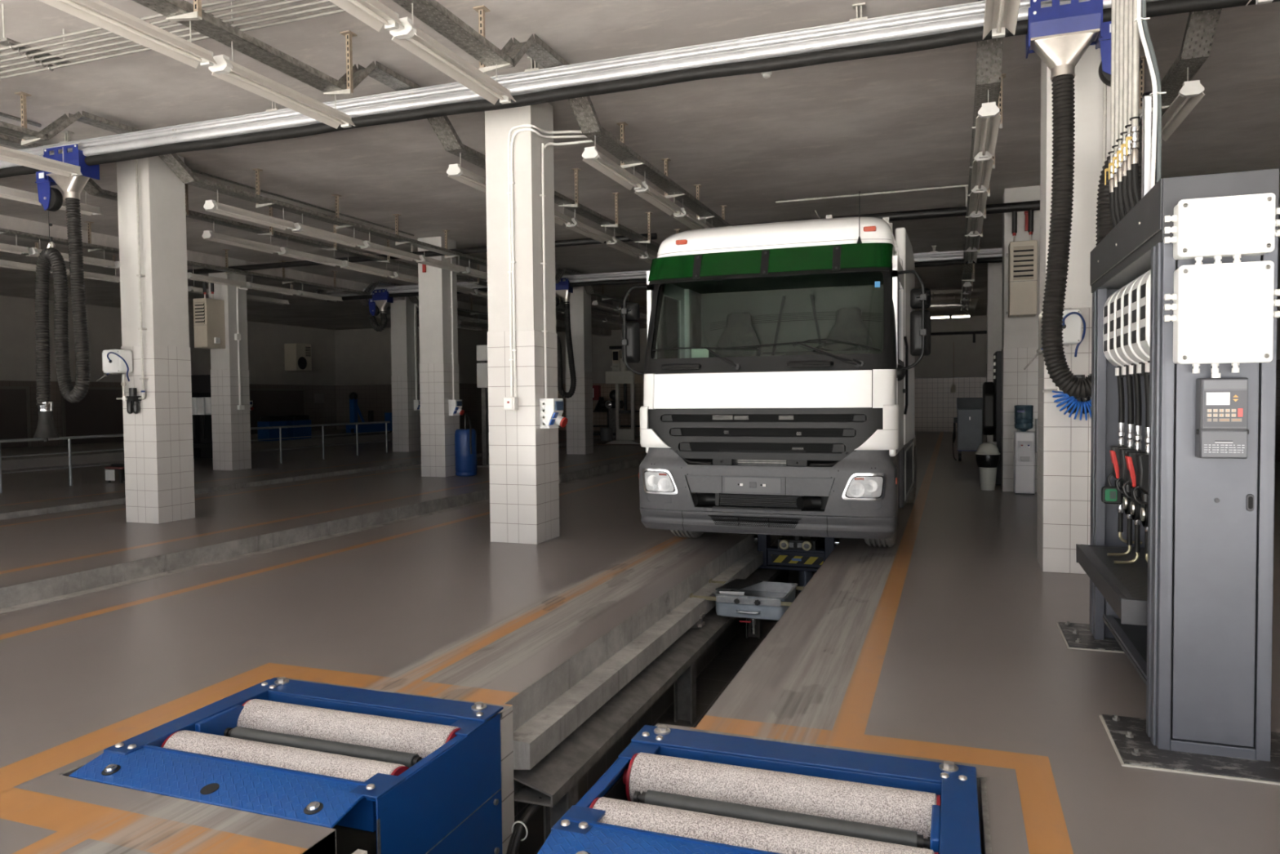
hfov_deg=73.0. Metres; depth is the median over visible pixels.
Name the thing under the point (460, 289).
batten
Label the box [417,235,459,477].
pillar
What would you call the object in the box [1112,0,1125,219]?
supply pipe
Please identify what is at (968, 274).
cable tray
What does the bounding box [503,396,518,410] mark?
switch box
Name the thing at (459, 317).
batten
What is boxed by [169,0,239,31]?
strut
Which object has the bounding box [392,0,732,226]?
cable tray
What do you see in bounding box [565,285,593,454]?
pillar
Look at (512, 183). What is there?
conduit
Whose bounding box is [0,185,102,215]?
batten
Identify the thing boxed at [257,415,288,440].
crate
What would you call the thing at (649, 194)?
batten
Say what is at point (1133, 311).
vent
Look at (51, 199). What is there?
hose
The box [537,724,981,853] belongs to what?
brake tester
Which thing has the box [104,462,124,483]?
cart
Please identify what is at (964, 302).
batten
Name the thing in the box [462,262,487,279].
batten
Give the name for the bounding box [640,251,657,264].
lamp
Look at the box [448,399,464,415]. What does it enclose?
box
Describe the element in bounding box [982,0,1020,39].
batten
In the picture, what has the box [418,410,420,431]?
plastic bags
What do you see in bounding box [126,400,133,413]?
bowl
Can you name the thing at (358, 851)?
step
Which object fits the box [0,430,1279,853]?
floor
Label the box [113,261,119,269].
batten
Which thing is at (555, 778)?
beam
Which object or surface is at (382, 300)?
trolley
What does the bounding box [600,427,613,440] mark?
can
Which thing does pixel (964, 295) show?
batten
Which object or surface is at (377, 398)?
wall tiles
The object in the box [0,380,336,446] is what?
wall tiles
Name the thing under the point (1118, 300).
vent
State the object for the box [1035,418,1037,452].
dispenser
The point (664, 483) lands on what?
headlight assembly
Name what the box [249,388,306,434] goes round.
wall panel
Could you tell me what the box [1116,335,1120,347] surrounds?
vent
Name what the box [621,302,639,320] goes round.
mirror
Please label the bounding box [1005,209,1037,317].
heater
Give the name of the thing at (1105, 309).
vent
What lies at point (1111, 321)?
vent
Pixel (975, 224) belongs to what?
batten
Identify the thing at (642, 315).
batten
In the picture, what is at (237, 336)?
junction box
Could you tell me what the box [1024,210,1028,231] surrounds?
bracket
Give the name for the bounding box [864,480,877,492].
headlight assembly
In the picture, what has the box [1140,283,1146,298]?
vent
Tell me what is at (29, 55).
conduit
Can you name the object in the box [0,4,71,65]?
strut
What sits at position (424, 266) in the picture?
bracket
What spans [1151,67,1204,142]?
batten
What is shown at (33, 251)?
batten
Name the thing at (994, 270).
pillar
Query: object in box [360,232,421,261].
batten
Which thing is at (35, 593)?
curb
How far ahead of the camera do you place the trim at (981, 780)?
3.15 m
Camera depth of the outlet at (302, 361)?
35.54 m
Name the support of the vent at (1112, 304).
attached to the cabinet at (1178, 559)
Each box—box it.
[234,333,240,340]
[237,404,244,409]
[249,400,253,410]
[413,400,420,410]
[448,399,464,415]
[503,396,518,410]
[539,398,567,428]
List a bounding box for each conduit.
[0,0,239,51]
[0,0,272,57]
[0,0,305,62]
[0,0,329,68]
[0,4,337,74]
[0,8,345,79]
[236,286,247,404]
[414,303,418,399]
[450,257,454,399]
[506,124,596,396]
[509,128,604,396]
[539,139,593,398]
[775,184,968,206]
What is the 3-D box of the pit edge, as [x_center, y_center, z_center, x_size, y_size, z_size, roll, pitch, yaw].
[1.716,1.638,9.498,3.750,0.946,18.100,0,2,20]
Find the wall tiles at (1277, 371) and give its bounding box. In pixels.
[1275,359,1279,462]
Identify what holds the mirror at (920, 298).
on the truck
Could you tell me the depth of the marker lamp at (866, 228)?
7.84 m
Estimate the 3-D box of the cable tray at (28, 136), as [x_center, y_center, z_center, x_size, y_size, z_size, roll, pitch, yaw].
[-3.137,-3.409,16.900,0.310,0.515,28.250,0,2,20]
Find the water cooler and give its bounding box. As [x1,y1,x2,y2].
[1013,431,1035,494]
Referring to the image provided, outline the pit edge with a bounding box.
[301,480,984,853]
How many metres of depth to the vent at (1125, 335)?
4.46 m
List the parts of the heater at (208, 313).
louvre blade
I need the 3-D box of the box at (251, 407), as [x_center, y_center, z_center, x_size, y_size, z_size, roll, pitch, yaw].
[-15.087,-0.827,33.341,0.273,0.372,0.290,0,2,20]
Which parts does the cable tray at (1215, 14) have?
hanger post, bracket arm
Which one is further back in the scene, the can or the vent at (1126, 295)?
the can
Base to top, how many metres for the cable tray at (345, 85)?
0.515 m
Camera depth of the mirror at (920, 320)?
7.68 m
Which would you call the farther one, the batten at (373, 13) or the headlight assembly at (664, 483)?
the headlight assembly at (664, 483)
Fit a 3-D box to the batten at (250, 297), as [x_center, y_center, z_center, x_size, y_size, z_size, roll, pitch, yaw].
[-8.966,-3.134,20.697,0.200,0.267,1.425,0,2,20]
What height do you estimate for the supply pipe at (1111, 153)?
2.246 m
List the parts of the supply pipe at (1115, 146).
valve lever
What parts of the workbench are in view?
leg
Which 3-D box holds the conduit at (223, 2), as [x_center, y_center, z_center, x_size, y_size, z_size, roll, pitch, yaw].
[-6.802,-2.990,7.468,10.100,0.054,0.060,0,2,20]
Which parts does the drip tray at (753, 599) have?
strainer plate, star knob, telescopic arm, pull handle, star knob, telescopic arm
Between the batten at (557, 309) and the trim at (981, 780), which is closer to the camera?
the trim at (981, 780)
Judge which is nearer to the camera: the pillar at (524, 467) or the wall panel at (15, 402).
the pillar at (524, 467)
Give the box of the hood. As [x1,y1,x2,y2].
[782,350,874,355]
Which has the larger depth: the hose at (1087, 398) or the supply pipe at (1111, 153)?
the hose at (1087, 398)
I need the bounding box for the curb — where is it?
[0,457,644,613]
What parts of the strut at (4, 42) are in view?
hanging rod, hanging rod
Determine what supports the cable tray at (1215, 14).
hanging from the ceiling
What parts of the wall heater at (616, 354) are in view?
pipe rail, casing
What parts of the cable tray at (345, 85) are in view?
bracket arm, hanger post, bracket arm, hanger post, bracket arm, hanger post, bracket arm, hanger post, bracket arm, hanger post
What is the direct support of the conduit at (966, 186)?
attached to the cable tray at (968, 274)
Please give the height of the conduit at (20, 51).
0.054 m
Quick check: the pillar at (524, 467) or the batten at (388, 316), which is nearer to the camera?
the pillar at (524, 467)
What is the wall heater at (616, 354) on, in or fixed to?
attached to the wall at (951, 356)
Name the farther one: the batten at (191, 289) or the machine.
the batten at (191, 289)
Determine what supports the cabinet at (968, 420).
on the floor
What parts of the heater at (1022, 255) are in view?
casing, louvre blade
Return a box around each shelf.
[593,425,639,426]
[1075,543,1147,625]
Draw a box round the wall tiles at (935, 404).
[557,377,986,431]
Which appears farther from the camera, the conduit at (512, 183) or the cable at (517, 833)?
the conduit at (512, 183)
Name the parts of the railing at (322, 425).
post, rail, post, post, post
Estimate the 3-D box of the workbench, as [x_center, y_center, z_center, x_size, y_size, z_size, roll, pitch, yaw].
[-1.344,-0.277,39.069,4.000,0.920,0.900,0,2,20]
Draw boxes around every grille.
[613,351,617,359]
[648,408,883,460]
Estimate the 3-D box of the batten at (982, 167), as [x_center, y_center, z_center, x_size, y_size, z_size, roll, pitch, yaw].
[3.742,-2.877,9.479,0.200,0.267,1.425,0,2,20]
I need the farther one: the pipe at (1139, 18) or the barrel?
the barrel
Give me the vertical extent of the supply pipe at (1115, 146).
2.246 m
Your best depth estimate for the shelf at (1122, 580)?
4.38 m
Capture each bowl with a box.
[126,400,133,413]
[132,400,139,413]
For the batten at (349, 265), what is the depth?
15.99 m
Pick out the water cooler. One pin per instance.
(1024, 442)
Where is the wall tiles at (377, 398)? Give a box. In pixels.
[335,383,488,433]
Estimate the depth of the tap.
7.20 m
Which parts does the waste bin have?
lid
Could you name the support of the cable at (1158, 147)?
hanging from the ceiling
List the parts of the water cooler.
dispenser panel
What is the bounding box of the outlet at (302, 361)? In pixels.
[297,356,306,369]
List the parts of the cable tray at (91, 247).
hanger post, bracket arm, hanger post, bracket arm, hanger post, hanger post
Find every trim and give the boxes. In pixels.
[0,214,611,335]
[58,711,991,853]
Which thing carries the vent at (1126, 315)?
attached to the cabinet at (1178, 559)
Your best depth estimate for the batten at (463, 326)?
29.33 m
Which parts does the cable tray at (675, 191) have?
hanger post, bracket arm, hanger post, bracket arm, hanger post, bracket arm, hanger post, bracket arm, hanger post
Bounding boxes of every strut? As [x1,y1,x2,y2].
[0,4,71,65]
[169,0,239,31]
[1138,91,1151,198]
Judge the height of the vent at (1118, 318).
0.062 m
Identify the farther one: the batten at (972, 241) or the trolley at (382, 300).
the trolley at (382, 300)
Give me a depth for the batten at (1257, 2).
5.31 m
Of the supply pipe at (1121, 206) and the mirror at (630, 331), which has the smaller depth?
the supply pipe at (1121, 206)
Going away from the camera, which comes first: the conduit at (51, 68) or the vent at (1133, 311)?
the vent at (1133, 311)
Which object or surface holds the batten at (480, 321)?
hanging from the cable tray at (91, 247)
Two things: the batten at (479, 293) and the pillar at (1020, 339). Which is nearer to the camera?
the pillar at (1020, 339)
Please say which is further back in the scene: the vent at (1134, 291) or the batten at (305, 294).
the batten at (305, 294)
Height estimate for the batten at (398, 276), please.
0.267 m
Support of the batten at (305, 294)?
hanging from the cable tray at (91, 247)
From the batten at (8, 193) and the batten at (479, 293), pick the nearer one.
the batten at (8, 193)
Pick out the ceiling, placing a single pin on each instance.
(752, 142)
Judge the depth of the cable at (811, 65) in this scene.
8.24 m
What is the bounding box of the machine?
[982,351,1001,485]
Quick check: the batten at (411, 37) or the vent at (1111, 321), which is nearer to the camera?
the vent at (1111, 321)
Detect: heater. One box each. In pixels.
[193,281,225,348]
[284,342,311,371]
[608,346,622,363]
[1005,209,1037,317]
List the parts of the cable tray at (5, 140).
hanger post, bracket arm, hanger post, bracket arm, hanger post, bracket arm, hanger post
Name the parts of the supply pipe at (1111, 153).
valve lever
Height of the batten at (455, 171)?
0.267 m
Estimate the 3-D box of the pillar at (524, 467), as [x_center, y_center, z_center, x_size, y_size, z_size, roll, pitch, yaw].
[-1.245,-1.110,9.161,0.546,4.620,0.546,0,2,20]
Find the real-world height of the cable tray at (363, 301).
0.515 m
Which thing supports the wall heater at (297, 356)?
attached to the wall at (265, 341)
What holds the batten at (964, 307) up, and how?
hanging from the cable tray at (968, 274)
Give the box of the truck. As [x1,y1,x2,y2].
[621,191,930,546]
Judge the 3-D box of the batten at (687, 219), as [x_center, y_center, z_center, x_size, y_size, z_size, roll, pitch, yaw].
[0.766,-2.936,12.080,0.200,0.267,1.425,0,2,20]
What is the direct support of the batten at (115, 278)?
hanging from the cable tray at (363, 301)
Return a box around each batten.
[0,146,82,177]
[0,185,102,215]
[0,239,29,253]
[0,259,50,271]
[27,239,115,266]
[38,0,217,67]
[49,266,119,282]
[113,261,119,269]
[187,265,247,287]
[187,280,208,294]
[202,227,281,253]
[203,190,296,230]
[244,275,298,294]
[246,294,289,304]
[278,239,343,266]
[291,213,365,247]
[296,284,342,301]
[328,0,404,31]
[340,253,395,276]
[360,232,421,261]
[370,313,391,319]
[389,3,515,104]
[391,271,418,283]
[416,247,466,272]
[446,152,485,192]
[457,281,475,293]
[457,315,478,322]
[457,320,482,330]
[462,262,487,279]
[471,288,487,297]
[475,314,488,324]
[554,203,574,225]
[555,302,564,312]
[565,208,614,243]
[582,135,645,190]
[591,300,617,310]
[602,317,622,324]
[606,228,647,257]
[613,306,621,312]
[634,173,684,215]
[640,312,647,319]
[673,198,709,229]
[930,315,949,319]
[951,314,969,318]
[960,297,969,306]
[960,303,968,311]
[961,291,970,299]
[965,231,980,250]
[966,211,983,235]
[968,185,987,216]
[970,151,993,191]
[973,89,1000,158]
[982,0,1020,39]
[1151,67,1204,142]
[1245,0,1273,5]
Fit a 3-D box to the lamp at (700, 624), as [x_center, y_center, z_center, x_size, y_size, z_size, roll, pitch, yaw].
[0.444,1.575,7.084,0.155,0.170,0.170,0,2,20]
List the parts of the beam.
post, post, post, post, post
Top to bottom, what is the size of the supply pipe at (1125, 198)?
2.246 m
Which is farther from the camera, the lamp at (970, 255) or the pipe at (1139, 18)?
the lamp at (970, 255)
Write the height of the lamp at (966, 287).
0.267 m
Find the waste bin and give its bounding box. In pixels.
[975,442,999,490]
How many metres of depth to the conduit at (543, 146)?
8.97 m
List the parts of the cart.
seat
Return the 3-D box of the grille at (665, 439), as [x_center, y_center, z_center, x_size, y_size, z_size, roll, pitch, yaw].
[1.102,0.063,7.934,2.200,0.463,0.137,0,2,20]
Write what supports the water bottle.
on the water cooler
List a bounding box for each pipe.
[186,232,657,274]
[730,200,1039,226]
[930,330,986,342]
[1104,0,1116,228]
[1108,0,1120,224]
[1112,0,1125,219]
[1116,0,1130,214]
[1120,0,1142,209]
[1125,0,1142,204]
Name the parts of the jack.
maker plate, stripe plate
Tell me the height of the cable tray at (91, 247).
0.515 m
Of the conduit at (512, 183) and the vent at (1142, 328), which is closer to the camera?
the vent at (1142, 328)
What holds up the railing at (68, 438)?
on the floor
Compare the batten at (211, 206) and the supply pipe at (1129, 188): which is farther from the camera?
the batten at (211, 206)
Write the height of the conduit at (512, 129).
2.822 m
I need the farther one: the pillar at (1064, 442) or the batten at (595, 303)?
the batten at (595, 303)
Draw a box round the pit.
[653,515,852,728]
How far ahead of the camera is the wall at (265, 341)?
28.29 m
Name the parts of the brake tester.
corner plate, pit panel, corner plate, ramp plate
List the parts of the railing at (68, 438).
post, rail, post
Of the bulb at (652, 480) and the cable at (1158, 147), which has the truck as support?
the bulb at (652, 480)
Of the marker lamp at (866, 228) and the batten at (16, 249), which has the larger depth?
the batten at (16, 249)
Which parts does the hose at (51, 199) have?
label plate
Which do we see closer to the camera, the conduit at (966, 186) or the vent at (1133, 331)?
the vent at (1133, 331)
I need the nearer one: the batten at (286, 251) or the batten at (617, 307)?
the batten at (286, 251)
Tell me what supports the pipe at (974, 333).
attached to the wall at (951, 356)
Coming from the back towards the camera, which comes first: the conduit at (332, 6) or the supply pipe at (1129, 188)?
the conduit at (332, 6)
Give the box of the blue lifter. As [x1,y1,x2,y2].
[346,391,392,435]
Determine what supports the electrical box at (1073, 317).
attached to the pillar at (1064, 442)
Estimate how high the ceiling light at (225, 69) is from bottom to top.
0.267 m
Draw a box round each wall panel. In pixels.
[0,386,31,448]
[60,386,124,444]
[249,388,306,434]
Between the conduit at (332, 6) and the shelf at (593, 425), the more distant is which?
the shelf at (593, 425)
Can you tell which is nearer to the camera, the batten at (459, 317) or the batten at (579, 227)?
the batten at (579, 227)
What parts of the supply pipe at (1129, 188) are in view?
valve lever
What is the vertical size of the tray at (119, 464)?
0.052 m
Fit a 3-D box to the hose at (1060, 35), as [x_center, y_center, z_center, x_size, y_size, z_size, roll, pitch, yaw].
[3.357,-1.689,6.394,0.914,2.955,0.258,0,2,20]
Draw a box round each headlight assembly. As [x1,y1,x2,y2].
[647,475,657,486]
[657,477,671,491]
[848,482,864,497]
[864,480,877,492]
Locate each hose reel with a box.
[96,348,132,381]
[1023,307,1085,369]
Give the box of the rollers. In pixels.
[69,676,503,853]
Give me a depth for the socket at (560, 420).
9.01 m
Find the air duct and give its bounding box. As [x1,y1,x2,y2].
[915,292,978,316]
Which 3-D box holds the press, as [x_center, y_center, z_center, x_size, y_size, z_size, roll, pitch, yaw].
[-0.403,-0.816,27.742,2.100,2.750,0.900,0,2,20]
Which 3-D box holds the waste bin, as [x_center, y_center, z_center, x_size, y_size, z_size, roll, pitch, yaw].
[5.446,0.614,13.535,0.360,0.745,0.360,0,2,20]
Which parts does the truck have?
mirror arm, corner panel, door, grab handle, wiper blade, wiper arm, seat backrest, number plate, number plate panel, wiper blade, bunk frame, curtain cord, curtain cord, curtain cord, curtain cord, curtain cord, grab handle, wiper arm, wiper blade, seat backrest, wiper arm, corner panel, door, grab rail, mirror arm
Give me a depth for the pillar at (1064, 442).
7.15 m
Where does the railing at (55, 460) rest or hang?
on the floor
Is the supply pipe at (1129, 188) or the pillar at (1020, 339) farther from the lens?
the pillar at (1020, 339)
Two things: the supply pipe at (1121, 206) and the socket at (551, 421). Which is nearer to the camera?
the supply pipe at (1121, 206)
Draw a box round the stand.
[476,344,488,466]
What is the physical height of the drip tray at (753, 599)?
0.365 m
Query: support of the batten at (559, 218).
hanging from the cable tray at (345, 85)
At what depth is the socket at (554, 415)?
8.91 m
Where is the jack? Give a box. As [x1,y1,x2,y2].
[754,533,839,594]
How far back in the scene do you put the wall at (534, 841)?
5.84 m
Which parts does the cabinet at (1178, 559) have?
plate, frame, plate, door, plate, lid, lid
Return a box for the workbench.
[565,410,639,427]
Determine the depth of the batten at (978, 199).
10.85 m
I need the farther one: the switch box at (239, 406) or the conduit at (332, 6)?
the switch box at (239, 406)
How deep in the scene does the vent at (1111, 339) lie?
4.84 m
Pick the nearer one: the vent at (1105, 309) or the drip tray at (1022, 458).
the vent at (1105, 309)
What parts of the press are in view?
board, arm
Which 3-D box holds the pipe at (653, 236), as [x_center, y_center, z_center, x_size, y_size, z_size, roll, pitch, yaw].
[-4.750,-3.282,16.634,10.700,0.107,0.110,0,2,20]
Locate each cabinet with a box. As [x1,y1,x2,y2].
[592,385,600,399]
[952,397,982,461]
[1056,168,1279,785]
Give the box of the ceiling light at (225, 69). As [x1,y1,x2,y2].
[208,40,355,128]
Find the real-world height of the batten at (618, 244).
0.267 m
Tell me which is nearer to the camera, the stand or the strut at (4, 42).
the strut at (4, 42)
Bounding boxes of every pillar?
[116,154,195,524]
[208,257,251,470]
[390,296,419,452]
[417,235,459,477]
[484,102,559,544]
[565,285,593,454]
[986,262,1002,442]
[1000,185,1039,492]
[1036,44,1111,573]
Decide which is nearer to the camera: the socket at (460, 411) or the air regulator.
the air regulator
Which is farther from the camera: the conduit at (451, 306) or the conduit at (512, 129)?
the conduit at (451, 306)
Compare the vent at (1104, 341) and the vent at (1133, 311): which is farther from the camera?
the vent at (1104, 341)
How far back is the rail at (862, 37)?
7.57 m
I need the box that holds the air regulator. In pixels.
[115,159,147,413]
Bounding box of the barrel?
[454,413,476,476]
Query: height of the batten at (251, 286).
0.267 m
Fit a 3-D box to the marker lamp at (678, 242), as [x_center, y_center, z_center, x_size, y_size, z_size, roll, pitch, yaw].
[0.411,-1.803,8.449,0.110,0.044,0.065,0,2,20]
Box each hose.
[33,143,99,441]
[1026,0,1161,398]
[1043,83,1106,420]
[1066,396,1076,413]
[1080,396,1090,413]
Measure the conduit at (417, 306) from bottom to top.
2.847 m
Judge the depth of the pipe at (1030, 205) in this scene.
13.19 m
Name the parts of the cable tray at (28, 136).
hanger post, bracket arm, hanger post, bracket arm, hanger post, bracket arm, hanger post, bracket arm, hanger post, bracket arm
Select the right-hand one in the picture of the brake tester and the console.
the brake tester
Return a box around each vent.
[1103,305,1107,317]
[1103,322,1107,334]
[1103,340,1106,351]
[1110,302,1114,314]
[1110,320,1113,332]
[1110,337,1113,349]
[1116,297,1120,311]
[1116,316,1120,328]
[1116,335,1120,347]
[1123,333,1128,346]
[1124,293,1128,306]
[1124,313,1128,326]
[1131,309,1136,323]
[1131,329,1136,343]
[1132,288,1136,302]
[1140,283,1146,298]
[1140,305,1145,319]
[1140,326,1145,341]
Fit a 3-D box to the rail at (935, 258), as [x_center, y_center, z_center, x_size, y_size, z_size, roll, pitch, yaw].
[0.536,-3.600,20.201,19.201,0.430,0.139,0,2,20]
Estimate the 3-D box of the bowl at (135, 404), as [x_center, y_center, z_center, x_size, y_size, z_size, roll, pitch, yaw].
[-6.212,-0.242,10.652,0.072,0.160,0.070,0,2,20]
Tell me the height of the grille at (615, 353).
0.400 m
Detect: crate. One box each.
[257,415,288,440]
[285,414,311,439]
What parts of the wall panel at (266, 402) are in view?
frame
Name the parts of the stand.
foot plate, post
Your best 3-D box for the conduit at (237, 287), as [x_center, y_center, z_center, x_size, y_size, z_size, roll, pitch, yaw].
[-8.747,-1.834,19.043,0.057,2.701,0.272,1,2,31]
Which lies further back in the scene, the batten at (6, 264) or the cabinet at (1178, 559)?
the batten at (6, 264)
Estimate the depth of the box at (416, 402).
25.11 m
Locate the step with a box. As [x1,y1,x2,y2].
[351,848,367,853]
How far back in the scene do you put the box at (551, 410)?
8.93 m
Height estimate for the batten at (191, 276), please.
0.267 m
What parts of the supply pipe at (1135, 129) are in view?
valve lever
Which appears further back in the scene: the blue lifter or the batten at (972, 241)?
the blue lifter
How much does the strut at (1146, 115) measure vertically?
0.664 m
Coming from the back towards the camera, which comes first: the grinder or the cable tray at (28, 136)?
the grinder
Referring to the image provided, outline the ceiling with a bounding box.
[0,0,1279,332]
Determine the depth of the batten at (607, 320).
27.56 m
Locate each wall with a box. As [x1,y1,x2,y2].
[0,295,335,385]
[0,438,616,519]
[334,326,488,385]
[514,515,843,853]
[555,315,986,383]
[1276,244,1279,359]
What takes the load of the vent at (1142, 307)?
attached to the cabinet at (1178, 559)
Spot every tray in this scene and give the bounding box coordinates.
[0,91,647,310]
[0,133,647,323]
[0,221,488,315]
[3,242,488,324]
[111,462,124,466]
[132,0,680,252]
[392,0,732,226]
[689,577,804,634]
[960,0,1005,304]
[1020,456,1030,461]
[1137,8,1222,142]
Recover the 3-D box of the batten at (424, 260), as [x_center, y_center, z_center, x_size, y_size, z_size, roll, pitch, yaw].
[-3.563,-3.013,15.598,0.200,0.267,1.425,0,2,20]
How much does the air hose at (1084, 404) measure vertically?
3.342 m
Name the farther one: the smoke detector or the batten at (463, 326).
the batten at (463, 326)
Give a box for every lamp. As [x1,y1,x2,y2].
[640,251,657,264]
[675,239,687,244]
[690,613,705,628]
[863,226,876,231]
[962,281,972,293]
[964,247,977,263]
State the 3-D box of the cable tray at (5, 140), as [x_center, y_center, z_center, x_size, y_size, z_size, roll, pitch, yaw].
[-4.528,-3.413,17.405,0.310,0.515,28.250,0,2,20]
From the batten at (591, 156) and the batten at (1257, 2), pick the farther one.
the batten at (591, 156)
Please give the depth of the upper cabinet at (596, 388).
39.76 m
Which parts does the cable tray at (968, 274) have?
hanger post, bracket arm, hanger post, hanger post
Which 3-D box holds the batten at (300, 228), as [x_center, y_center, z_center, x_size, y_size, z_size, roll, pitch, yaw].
[-4.586,-2.907,12.780,0.200,0.267,1.425,0,2,20]
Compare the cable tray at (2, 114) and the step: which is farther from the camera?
the cable tray at (2, 114)
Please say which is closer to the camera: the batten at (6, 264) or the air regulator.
the air regulator
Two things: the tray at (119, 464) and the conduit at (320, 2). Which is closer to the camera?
the conduit at (320, 2)
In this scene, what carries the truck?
on the floor
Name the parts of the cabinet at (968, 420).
blue trim, door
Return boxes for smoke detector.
[761,71,771,78]
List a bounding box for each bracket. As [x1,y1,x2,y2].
[422,263,426,272]
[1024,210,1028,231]
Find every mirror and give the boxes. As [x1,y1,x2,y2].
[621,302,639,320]
[622,322,639,363]
[910,288,930,308]
[910,310,930,355]
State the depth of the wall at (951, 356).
34.85 m
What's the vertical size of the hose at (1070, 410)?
0.160 m
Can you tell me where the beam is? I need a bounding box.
[513,515,825,841]
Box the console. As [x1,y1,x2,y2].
[191,374,213,458]
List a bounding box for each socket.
[457,408,464,415]
[548,418,555,425]
[551,412,558,417]
[555,414,567,427]
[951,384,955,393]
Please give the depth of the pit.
7.71 m
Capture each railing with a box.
[0,429,420,470]
[0,433,124,493]
[250,421,390,462]
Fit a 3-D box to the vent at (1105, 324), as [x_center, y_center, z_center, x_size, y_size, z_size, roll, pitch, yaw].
[2.773,-0.574,5.023,0.122,0.062,0.110,0,2,20]
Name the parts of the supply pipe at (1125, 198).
valve lever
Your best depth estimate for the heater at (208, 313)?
18.38 m
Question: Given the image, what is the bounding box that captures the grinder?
[593,389,623,438]
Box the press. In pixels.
[593,358,643,444]
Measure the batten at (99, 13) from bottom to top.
0.267 m
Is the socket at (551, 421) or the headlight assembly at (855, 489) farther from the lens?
the socket at (551, 421)
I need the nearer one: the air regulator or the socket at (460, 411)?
the air regulator
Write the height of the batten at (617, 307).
0.267 m
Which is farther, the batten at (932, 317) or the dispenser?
the batten at (932, 317)
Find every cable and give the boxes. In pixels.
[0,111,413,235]
[506,796,542,853]
[772,65,811,71]
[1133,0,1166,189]
[1141,0,1161,183]
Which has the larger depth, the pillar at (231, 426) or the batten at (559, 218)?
the pillar at (231, 426)
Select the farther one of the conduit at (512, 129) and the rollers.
the conduit at (512, 129)
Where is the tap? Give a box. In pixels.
[739,618,755,634]
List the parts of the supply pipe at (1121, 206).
valve lever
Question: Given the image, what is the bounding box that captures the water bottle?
[1013,404,1033,431]
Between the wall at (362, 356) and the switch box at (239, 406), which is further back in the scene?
the wall at (362, 356)
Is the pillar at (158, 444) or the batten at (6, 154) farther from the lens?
the pillar at (158, 444)
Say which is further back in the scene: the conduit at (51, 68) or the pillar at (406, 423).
the pillar at (406, 423)
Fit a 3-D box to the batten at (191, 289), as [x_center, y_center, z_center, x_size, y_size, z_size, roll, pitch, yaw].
[-9.478,-3.081,19.288,0.200,0.267,1.425,0,2,20]
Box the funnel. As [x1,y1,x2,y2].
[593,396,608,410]
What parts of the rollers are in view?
ramp plate, corner plate, pit panel, corner plate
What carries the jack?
on the pit
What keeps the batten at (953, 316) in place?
hanging from the ceiling
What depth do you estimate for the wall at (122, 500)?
15.46 m
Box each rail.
[0,0,1279,177]
[326,245,1002,301]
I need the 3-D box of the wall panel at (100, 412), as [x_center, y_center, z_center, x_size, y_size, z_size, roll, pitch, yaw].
[-16.906,-0.318,28.911,0.080,2.000,5.000,0,2,20]
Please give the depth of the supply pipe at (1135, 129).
4.60 m
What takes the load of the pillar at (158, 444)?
on the floor
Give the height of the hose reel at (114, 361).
0.400 m
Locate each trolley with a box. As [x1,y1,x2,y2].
[368,288,393,331]
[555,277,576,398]
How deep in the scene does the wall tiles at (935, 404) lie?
35.08 m

